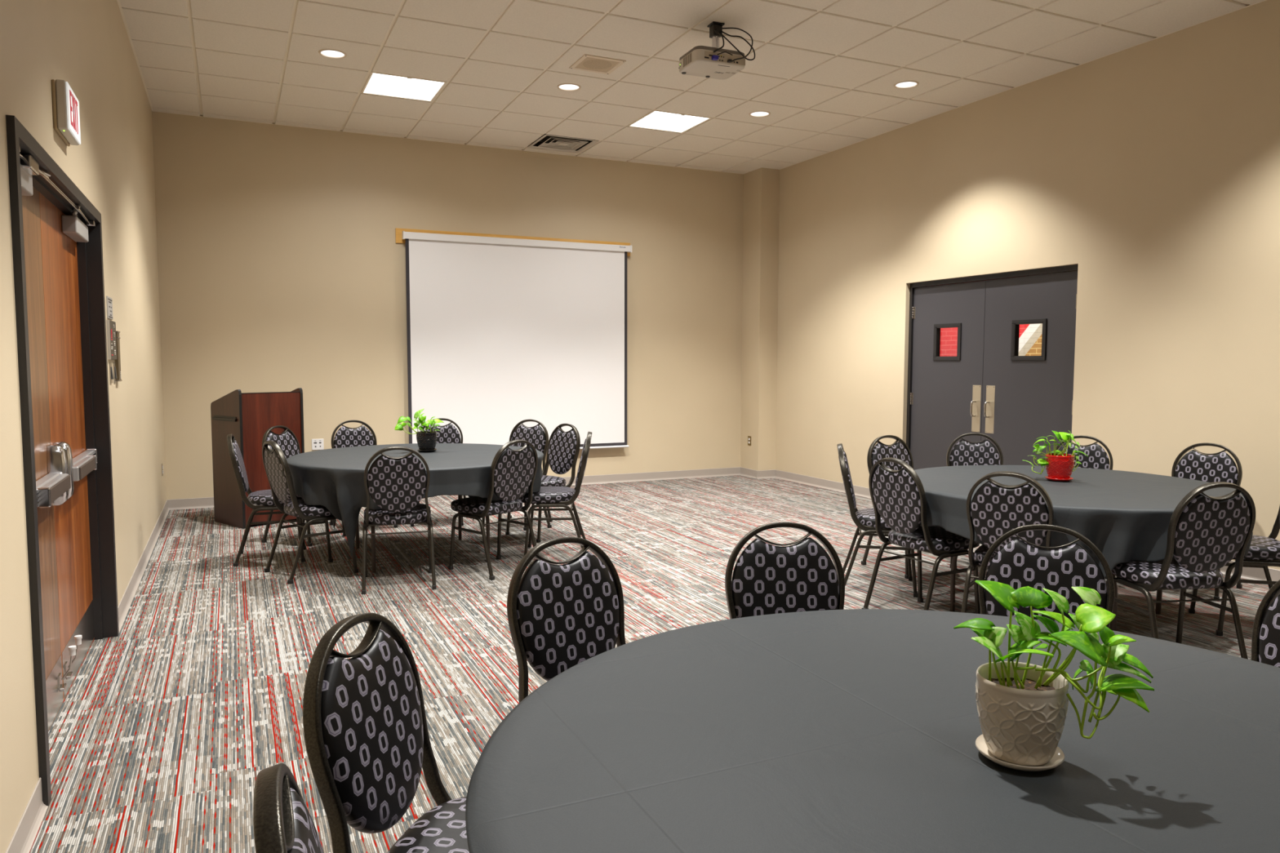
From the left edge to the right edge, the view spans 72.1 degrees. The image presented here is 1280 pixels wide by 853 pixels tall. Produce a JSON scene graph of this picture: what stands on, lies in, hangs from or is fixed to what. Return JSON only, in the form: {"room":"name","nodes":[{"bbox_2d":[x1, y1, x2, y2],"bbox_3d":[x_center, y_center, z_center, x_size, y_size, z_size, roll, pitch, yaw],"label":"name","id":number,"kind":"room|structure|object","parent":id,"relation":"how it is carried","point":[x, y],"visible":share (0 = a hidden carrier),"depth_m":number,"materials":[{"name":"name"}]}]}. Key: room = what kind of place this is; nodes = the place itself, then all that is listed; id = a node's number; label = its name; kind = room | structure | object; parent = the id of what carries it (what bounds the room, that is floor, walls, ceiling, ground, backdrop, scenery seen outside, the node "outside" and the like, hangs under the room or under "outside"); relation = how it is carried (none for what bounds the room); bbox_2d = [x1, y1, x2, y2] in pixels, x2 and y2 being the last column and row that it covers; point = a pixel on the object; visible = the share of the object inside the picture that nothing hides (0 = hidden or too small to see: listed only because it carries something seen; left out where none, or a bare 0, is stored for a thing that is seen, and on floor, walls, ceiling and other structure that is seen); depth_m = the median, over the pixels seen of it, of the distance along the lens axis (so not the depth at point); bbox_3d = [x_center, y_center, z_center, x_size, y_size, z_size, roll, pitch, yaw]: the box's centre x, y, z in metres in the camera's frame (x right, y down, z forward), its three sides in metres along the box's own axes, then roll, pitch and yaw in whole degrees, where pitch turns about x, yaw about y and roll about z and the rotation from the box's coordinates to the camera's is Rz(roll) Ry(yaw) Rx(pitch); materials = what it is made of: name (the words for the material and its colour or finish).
{"room":"event hall","nodes":[
{"label":"event hall","id":0,"kind":"room"},
{"bbox_2d":[0,0,166,852],"bbox_3d":[-1.928,-0.717,2.488,0.160,3.956,13.360,-2,5,-25],"label":"wall","id":1,"kind":"structure","parent":0,"point":[85,44],"depth_m":4.34,"materials":[{"name":"beige paint"}]},
{"bbox_2d":[5,115,119,806],"bbox_3d":[-2.417,0.075,3.660,0.152,2.200,2.005,-2,5,-25],"label":"door","id":2,"kind":"structure","parent":1,"relation":"in","point":[57,246],"depth_m":3.77,"materials":[{"name":"brown wood"}]},
{"bbox_2d":[51,79,80,146],"bbox_3d":[-2.340,-1.276,3.592,0.054,0.195,0.316,-2,5,-25],"label":"exit sign","id":3,"kind":"object","parent":1,"relation":"attached to","point":[65,104],"visible":1,"depth_m":3.47,"materials":[{"name":"beige plastic"}]},
{"bbox_2d":[4,499,168,852],"bbox_3d":[-1.816,1.207,2.596,0.021,0.102,13.200,-2,5,-25],"label":"baseboard","id":4,"kind":"structure","parent":1,"relation":"attached to","point":[22,840],"depth_m":2.82,"materials":[{"name":"beige plastic"}]},
{"bbox_2d":[106,296,113,319],"bbox_3d":[-2.944,-0.657,4.883,0.007,0.120,0.212,-2,5,-25],"label":"wall sign","id":5,"kind":"object","parent":1,"relation":"attached to","point":[108,300],"visible":1,"depth_m":4.86,"materials":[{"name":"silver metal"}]},
{"bbox_2d":[106,320,116,359],"bbox_3d":[-2.940,-0.480,4.897,0.015,0.214,0.289,-2,5,-25],"label":"wall sign","id":6,"kind":"object","parent":1,"relation":"attached to","point":[111,326],"visible":1,"depth_m":4.83,"materials":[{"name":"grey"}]},
{"bbox_2d":[109,362,113,383],"bbox_3d":[-2.911,-0.295,4.845,0.013,0.114,0.072,-2,5,-25],"label":"light switch","id":7,"kind":"object","parent":1,"relation":"attached to","point":[111,375],"visible":1,"depth_m":4.83,"materials":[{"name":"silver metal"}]},
{"bbox_2d":[112,362,117,382],"bbox_3d":[-2.984,-0.306,5.002,0.013,0.114,0.072,-2,5,-25],"label":"light switch","id":8,"kind":"object","parent":1,"relation":"attached to","point":[113,363],"visible":1,"depth_m":4.98,"materials":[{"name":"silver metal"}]},
{"bbox_2d":[115,330,122,381],"bbox_3d":[-3.027,-0.407,5.098,0.022,0.290,0.114,-2,5,-25],"label":"sign holder","id":9,"kind":"object","parent":1,"relation":"attached to","point":[117,362],"visible":0.82,"depth_m":5.06,"materials":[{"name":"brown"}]},
{"bbox_2d":[151,111,743,499],"bbox_3d":[-1.568,-1.266,9.912,6.763,3.956,0.160,-2,5,-25],"label":"wall","id":10,"kind":"structure","parent":0,"point":[282,265],"depth_m":9.23,"materials":[{"name":"beige paint"}]},
{"bbox_2d":[311,438,324,449],"bbox_3d":[-3.336,0.185,9.104,0.116,0.114,0.008,-2,5,-25],"label":"plate","id":11,"kind":"object","parent":10,"relation":"attached to","point":[317,444],"visible":1,"depth_m":9.10,"materials":[{"name":"white plastic"}]},
{"bbox_2d":[167,466,740,510],"bbox_3d":[-1.652,0.666,9.917,6.500,0.102,0.021,-2,5,-25],"label":"baseboard","id":12,"kind":"structure","parent":10,"relation":"attached to","point":[205,502],"depth_m":10.62,"materials":[{"name":"beige plastic"}]},
{"bbox_2d":[395,227,630,256],"bbox_3d":[-1.349,-2.056,9.855,2.714,0.154,0.020,-2,5,-25],"label":"board","id":13,"kind":"object","parent":10,"relation":"attached to","point":[397,231],"visible":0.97,"depth_m":9.73,"materials":[{"name":"brown wood"}]},
{"bbox_2d":[401,231,631,449],"bbox_3d":[-1.307,-0.901,9.902,2.636,2.397,0.086,-2,5,-25],"label":"projection screen","id":14,"kind":"object","parent":13,"relation":"attached to","point":[503,332],"visible":0.94,"depth_m":9.85,"materials":[{"name":"white fabric"}]},
{"bbox_2d":[29,475,1273,852],"bbox_3d":[1.184,1.206,4.048,7.083,0.100,13.300,-2,5,-25],"label":"floor","id":15,"kind":"structure","parent":0,"point":[160,740],"depth_m":4.83,"materials":[{"name":"grey carpet"}]},
{"bbox_2d":[210,387,304,528],"bbox_3d":[-3.455,0.256,7.953,0.534,1.204,0.602,4,5,39],"label":"lectern","id":16,"kind":"object","parent":15,"relation":"on","point":[247,416],"visible":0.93,"depth_m":7.72,"materials":[{"name":"brown wood"}]},
{"bbox_2d":[226,433,306,566],"bbox_3d":[-2.716,0.508,6.466,0.550,0.923,0.454,-1,4,-20],"label":"banquet chair","id":17,"kind":"object","parent":15,"relation":"on","point":[259,500],"visible":0.78,"depth_m":6.27,"materials":[{"name":"black fabric"}]},
{"bbox_2d":[253,763,324,852],"bbox_3d":[-0.226,0.899,1.229,0.550,0.923,0.454,-2,5,-21],"label":"banquet chair","id":18,"kind":"object","parent":15,"relation":"on","point":[282,822],"visible":1,"depth_m":1.11,"materials":[{"name":"brown metal"}]},
{"bbox_2d":[261,425,346,546],"bbox_3d":[-2.723,0.458,7.136,0.550,0.923,0.454,2,4,19],"label":"banquet chair","id":19,"kind":"object","parent":15,"relation":"on","point":[287,441],"visible":0.28,"depth_m":7.18,"materials":[{"name":"black fabric"}]},
{"bbox_2d":[262,440,358,584],"bbox_3d":[-2.253,0.542,6.017,0.550,0.923,0.454,-4,6,-42],"label":"banquet chair","id":20,"kind":"object","parent":15,"relation":"on","point":[276,465],"visible":0.87,"depth_m":5.85,"materials":[{"name":"black fabric"}]},
{"bbox_2d":[328,420,397,528],"bbox_3d":[-2.429,0.418,7.695,0.454,0.923,0.550,-3,5,-35],"label":"banquet chair","id":21,"kind":"object","parent":15,"relation":"on","point":[345,437],"visible":0.3,"depth_m":7.83,"materials":[{"name":"black fabric"}]},
{"bbox_2d":[302,613,469,852],"bbox_3d":[-0.348,0.858,1.790,0.550,0.923,0.454,1,4,12],"label":"banquet chair","id":22,"kind":"object","parent":15,"relation":"on","point":[368,744],"visible":0.79,"depth_m":1.76,"materials":[{"name":"black fabric"}]},
{"bbox_2d":[361,445,436,594],"bbox_3d":[-1.580,0.564,5.733,0.454,0.923,0.550,-1,4,-16],"label":"banquet chair","id":23,"kind":"object","parent":15,"relation":"on","point":[397,485],"visible":1,"depth_m":5.52,"materials":[{"name":"black fabric"}]},
{"bbox_2d":[355,495,489,573],"bbox_3d":[-1.646,0.593,6.576,1.806,0.761,1.806,-2,5,-25],"label":"round table","id":24,"kind":"object","parent":15,"relation":"on","point":[487,519],"visible":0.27,"depth_m":6.35,"materials":[{"name":"brown"}]},
{"bbox_2d":[286,443,543,557],"bbox_3d":[-1.645,0.524,6.571,1.838,0.636,1.838,1,4,13],"label":"tablecloth","id":25,"kind":"object","parent":24,"relation":"on","point":[333,478],"visible":0.64,"depth_m":5.85,"materials":[{"name":"black fabric"}]},
{"bbox_2d":[394,408,444,452],"bbox_3d":[-1.685,0.026,6.720,0.365,0.331,0.157,-1,4,-19],"label":"potted plant","id":26,"kind":"object","parent":25,"relation":"on","point":[426,440],"visible":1,"depth_m":6.70,"materials":[{"name":"green plant"}]},
{"bbox_2d":[410,417,466,526],"bbox_3d":[-1.813,0.401,7.935,0.454,0.923,0.550,0,4,-7],"label":"banquet chair","id":27,"kind":"object","parent":15,"relation":"on","point":[448,433],"visible":0.23,"depth_m":8.12,"materials":[{"name":"black fabric"}]},
{"bbox_2d":[448,439,538,580],"bbox_3d":[-1.015,0.536,6.125,0.550,0.923,0.454,4,6,41],"label":"banquet chair","id":28,"kind":"object","parent":15,"relation":"on","point":[512,473],"visible":0.95,"depth_m":5.98,"materials":[{"name":"black fabric"}]},
{"bbox_2d":[481,419,552,530],"bbox_3d":[-1.096,0.411,7.809,0.454,0.923,0.550,2,5,23],"label":"banquet chair","id":29,"kind":"object","parent":15,"relation":"on","point":[535,435],"visible":0.39,"depth_m":7.95,"materials":[{"name":"black fabric"}]},
{"bbox_2d":[505,423,581,542],"bbox_3d":[-0.806,0.447,7.330,0.550,0.923,0.454,-4,6,-44],"label":"banquet chair","id":30,"kind":"object","parent":15,"relation":"on","point":[563,447],"visible":0.65,"depth_m":7.38,"materials":[{"name":"black fabric"}]},
{"bbox_2d":[518,431,591,556],"bbox_3d":[-0.635,0.499,6.636,0.550,0.923,0.454,0,4,-3],"label":"banquet chair","id":31,"kind":"object","parent":15,"relation":"on","point":[548,496],"visible":0.91,"depth_m":6.45,"materials":[{"name":"brown metal"}]},
{"bbox_2d":[506,537,626,702],"bbox_3d":[-0.079,0.808,2.474,0.454,0.923,0.550,-3,5,-39],"label":"banquet chair","id":32,"kind":"object","parent":15,"relation":"on","point":[561,617],"visible":0.4,"depth_m":2.58,"materials":[{"name":"black fabric"}]},
{"bbox_2d":[724,521,844,618],"bbox_3d":[0.504,0.793,2.684,0.454,0.923,0.550,0,4,-8],"label":"banquet chair","id":33,"kind":"object","parent":15,"relation":"on","point":[767,579],"visible":0.36,"depth_m":2.86,"materials":[{"name":"black fabric"}]},
{"bbox_2d":[836,443,918,597],"bbox_3d":[1.542,0.575,5.660,0.550,0.923,0.454,1,4,13],"label":"banquet chair","id":34,"kind":"object","parent":15,"relation":"on","point":[864,518],"visible":0.74,"depth_m":5.51,"materials":[{"name":"brown metal"}]},
{"bbox_2d":[861,435,958,578],"bbox_3d":[1.895,0.539,6.153,0.454,0.923,0.550,-2,5,-25],"label":"banquet chair","id":35,"kind":"object","parent":15,"relation":"on","point":[899,449],"visible":0.32,"depth_m":6.29,"materials":[{"name":"black fabric"}]},
{"bbox_2d":[862,457,980,613],"bbox_3d":[1.611,0.624,4.997,0.550,0.923,0.454,-2,5,-29],"label":"banquet chair","id":36,"kind":"object","parent":15,"relation":"on","point":[897,497],"visible":0.93,"depth_m":4.87,"materials":[{"name":"black fabric"}]},
{"bbox_2d":[946,432,1003,568],"bbox_3d":[2.453,0.525,6.354,0.454,0.923,0.550,1,4,10],"label":"banquet chair","id":37,"kind":"object","parent":15,"relation":"on","point":[965,452],"visible":0.39,"depth_m":6.53,"materials":[{"name":"black fabric"}]},
{"bbox_2d":[960,471,1053,613],"bbox_3d":[1.923,0.662,4.483,0.454,0.923,0.550,3,5,35],"label":"banquet chair","id":38,"kind":"object","parent":15,"relation":"on","point":[996,508],"visible":0.59,"depth_m":4.28,"materials":[{"name":"black fabric"}]},
{"bbox_2d":[978,524,1114,627],"bbox_3d":[1.210,0.795,2.670,0.454,0.923,0.550,2,5,27],"label":"banquet chair","id":39,"kind":"object","parent":15,"relation":"on","point":[1018,564],"visible":0.36,"depth_m":2.83,"materials":[{"name":"black fabric"}]},
{"bbox_2d":[950,555,1162,631],"bbox_3d":[2.409,0.710,5.078,1.776,0.761,1.776,-2,5,-25],"label":"round table","id":40,"kind":"object","parent":15,"relation":"on","point":[1159,593],"visible":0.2,"depth_m":5.07,"materials":[{"name":"brown"}]},
{"bbox_2d":[914,465,1253,577],"bbox_3d":[2.411,0.638,5.080,1.817,0.629,1.822,-2,5,-25],"label":"tablecloth","id":41,"kind":"object","parent":40,"relation":"on","point":[1126,515],"visible":0.49,"depth_m":4.55,"materials":[{"name":"black fabric"}]},
{"bbox_2d":[1024,431,1088,481],"bbox_3d":[2.432,0.167,5.160,0.344,0.296,0.158,2,5,23],"label":"potted plant","id":42,"kind":"object","parent":41,"relation":"on","point":[1060,467],"visible":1,"depth_m":5.13,"materials":[{"name":"green plant"}]},
{"bbox_2d":[1054,435,1113,578],"bbox_3d":[3.065,0.540,6.160,0.454,0.923,0.550,3,5,31],"label":"banquet chair","id":43,"kind":"object","parent":15,"relation":"on","point":[1098,458],"visible":0.2,"depth_m":6.28,"materials":[{"name":"black fabric"}]},
{"bbox_2d":[1106,481,1255,659],"bbox_3d":[2.532,0.687,4.169,0.454,0.923,0.550,0,4,-7],"label":"banquet chair","id":44,"kind":"object","parent":15,"relation":"on","point":[1205,534],"visible":0.87,"depth_m":3.96,"materials":[{"name":"black fabric"}]},
{"bbox_2d":[1171,443,1242,599],"bbox_3d":[3.545,0.580,5.640,0.550,0.923,0.454,-4,6,-41],"label":"banquet chair","id":45,"kind":"object","parent":15,"relation":"on","point":[1220,466],"visible":0.36,"depth_m":5.73,"materials":[{"name":"black fabric"}]},
{"bbox_2d":[1188,506,1279,635],"bbox_3d":[3.352,0.641,4.801,0.550,0.923,0.454,1,4,15],"label":"banquet chair","id":46,"kind":"object","parent":15,"relation":"on","point":[1264,552],"visible":0.56,"depth_m":4.65,"materials":[{"name":"brown metal"}]},
{"bbox_2d":[1251,579,1279,667],"bbox_3d":[1.601,0.830,2.212,0.550,0.923,0.454,-2,5,-23],"label":"banquet chair","id":47,"kind":"object","parent":15,"relation":"on","point":[1265,641],"visible":0.15,"depth_m":2.41,"materials":[{"name":"black fabric"}]},
{"bbox_3d":[0.654,0.966,1.577,1.846,0.761,1.846,-2,5,-25],"label":"round table","id":48,"kind":"object","parent":15,"relation":"on","visible":0},
{"bbox_2d":[465,608,1279,852],"bbox_3d":[0.654,0.886,1.571,1.887,0.613,1.887,-2,5,-25],"label":"tablecloth","id":49,"kind":"object","parent":48,"relation":"on","point":[849,731],"visible":0.8,"depth_m":1.56,"materials":[{"name":"black fabric"}]},
{"bbox_2d":[953,580,1154,771],"bbox_3d":[0.704,0.429,1.512,0.315,0.304,0.156,2,5,20],"label":"potted plant","id":50,"kind":"object","parent":49,"relation":"on","point":[1022,708],"visible":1,"depth_m":1.49,"materials":[{"name":"green plant"}]},
{"bbox_2d":[116,0,1266,173],"bbox_3d":[1.266,-2.800,3.731,7.123,0.356,13.520,-2,5,-25],"label":"ceiling","id":51,"kind":"structure","parent":0,"point":[825,73],"depth_m":6.82,"materials":[{"name":"tile"}]},
{"bbox_2d":[318,48,346,58],"bbox_3d":[-2.349,-2.902,6.718,0.206,0.119,0.206,-2,5,-25],"label":"recessed light","id":52,"kind":"object","parent":51,"relation":"in","point":[328,53],"visible":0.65,"depth_m":6.78,"materials":[{"name":"white glass"}]},
{"bbox_2d":[361,71,446,102],"bbox_3d":[-2.038,-2.919,7.569,0.614,0.018,0.614,-2,5,-25],"label":"fluorescent troffer","id":53,"kind":"object","parent":51,"relation":"attached to","point":[377,83],"visible":1,"depth_m":7.56,"materials":[{"name":"beige paint"}]},
{"bbox_2d":[527,133,599,153],"bbox_3d":[-0.835,-3.098,9.531,0.612,0.082,0.612,-2,5,-25],"label":"ceiling vent","id":54,"kind":"object","parent":51,"relation":"in","point":[549,142],"visible":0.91,"depth_m":9.60,"materials":[{"name":"beige plastic"}]},
{"bbox_2d":[556,83,581,91],"bbox_3d":[-0.607,-2.959,7.524,0.206,0.119,0.206,-2,5,-25],"label":"recessed light","id":55,"kind":"object","parent":51,"relation":"in","point":[564,86],"visible":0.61,"depth_m":7.59,"materials":[{"name":"white glass"}]},
{"bbox_2d":[568,53,626,74],"bbox_3d":[-0.338,-2.858,6.950,0.344,0.010,0.344,-2,5,-25],"label":"ceiling speaker","id":56,"kind":"object","parent":51,"relation":"attached to","point":[589,63],"visible":1,"depth_m":6.94,"materials":[{"name":"beige"}]},
{"bbox_2d":[575,57,618,71],"bbox_3d":[-0.338,-2.861,6.949,0.274,0.002,0.274,-2,5,-25],"label":"grille","id":57,"kind":"object","parent":56,"relation":"attached to","point":[586,64],"depth_m":6.96,"materials":[{"name":"beige metal"}]},
{"bbox_2d":[627,109,711,133],"bbox_3d":[0.284,-2.995,8.644,0.614,0.018,0.614,-2,5,-25],"label":"fluorescent troffer","id":58,"kind":"object","parent":51,"relation":"attached to","point":[659,120],"visible":1,"depth_m":8.63,"materials":[{"name":"beige paint"}]},
{"bbox_2d":[678,21,755,79],"bbox_3d":[0.525,-2.639,6.123,0.433,0.324,0.381,-2,5,-23],"label":"ceiling projector","id":59,"kind":"object","parent":51,"relation":"hanging from","point":[714,62],"visible":1,"depth_m":6.05,"materials":[{"name":"white plastic"}]},
{"bbox_2d":[748,111,770,117],"bbox_3d":[1.135,-3.016,8.331,0.206,0.119,0.206,-2,5,-25],"label":"recessed light","id":60,"kind":"object","parent":51,"relation":"in","point":[756,113],"visible":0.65,"depth_m":8.40,"materials":[{"name":"white glass"}]},
{"bbox_2d":[893,80,919,88],"bbox_3d":[2.254,-2.948,7.442,0.206,0.119,0.206,-2,5,-25],"label":"recessed light","id":61,"kind":"object","parent":51,"relation":"in","point":[904,84],"visible":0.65,"depth_m":7.51,"materials":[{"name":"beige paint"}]},
{"bbox_2d":[740,167,779,471],"bbox_3d":[1.500,-1.268,11.025,0.263,3.806,0.410,-2,5,-25],"label":"wall column","id":62,"kind":"structure","parent":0,"point":[761,207],"depth_m":10.88,"materials":[{"name":"beige paint"}]},
{"bbox_2d":[747,435,751,445],"bbox_3d":[1.376,0.179,11.069,0.009,0.114,0.070,-2,5,-25],"label":"wall outlet","id":63,"kind":"object","parent":62,"relation":"attached to","point":[748,437],"visible":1,"depth_m":11.06,"materials":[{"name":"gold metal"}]},
{"bbox_2d":[740,466,775,479],"bbox_3d":[1.492,0.581,11.147,0.284,0.102,0.431,-2,5,-25],"label":"baseboard","id":64,"kind":"structure","parent":62,"relation":"attached to","point":[759,474],"depth_m":10.99,"materials":[{"name":"beige plastic"}]},
{"bbox_2d":[939,323,1042,356],"bbox_3d":[5.252,-1.023,11.911,0.200,3.400,10.000,-2,5,-25],"label":"wall","id":65,"kind":"structure","parent":0,"point":[1029,335],"depth_m":11.86,"materials":[{"name":"paint"}]},
{"bbox_2d":[775,0,1279,569],"bbox_3d":[4.369,-0.922,5.404,0.200,3.956,13.360,-2,5,-25],"label":"wall","id":66,"kind":"structure","parent":0,"point":[1151,168],"depth_m":6.83,"materials":[{"name":"beige paint"}]},
{"bbox_2d":[906,264,1078,470],"bbox_3d":[3.176,-0.257,8.041,0.189,2.235,1.975,-2,5,-25],"label":"door","id":67,"kind":"structure","parent":66,"relation":"in","point":[999,393],"depth_m":7.92,"materials":[{"name":"black paint"}]},
{"bbox_2d":[775,469,1279,581],"bbox_3d":[4.386,1.022,5.242,0.021,0.102,12.790,-2,5,-25],"label":"baseboard","id":68,"kind":"structure","parent":66,"relation":"attached to","point":[1248,573],"depth_m":9.63,"materials":[{"name":"beige plastic"}]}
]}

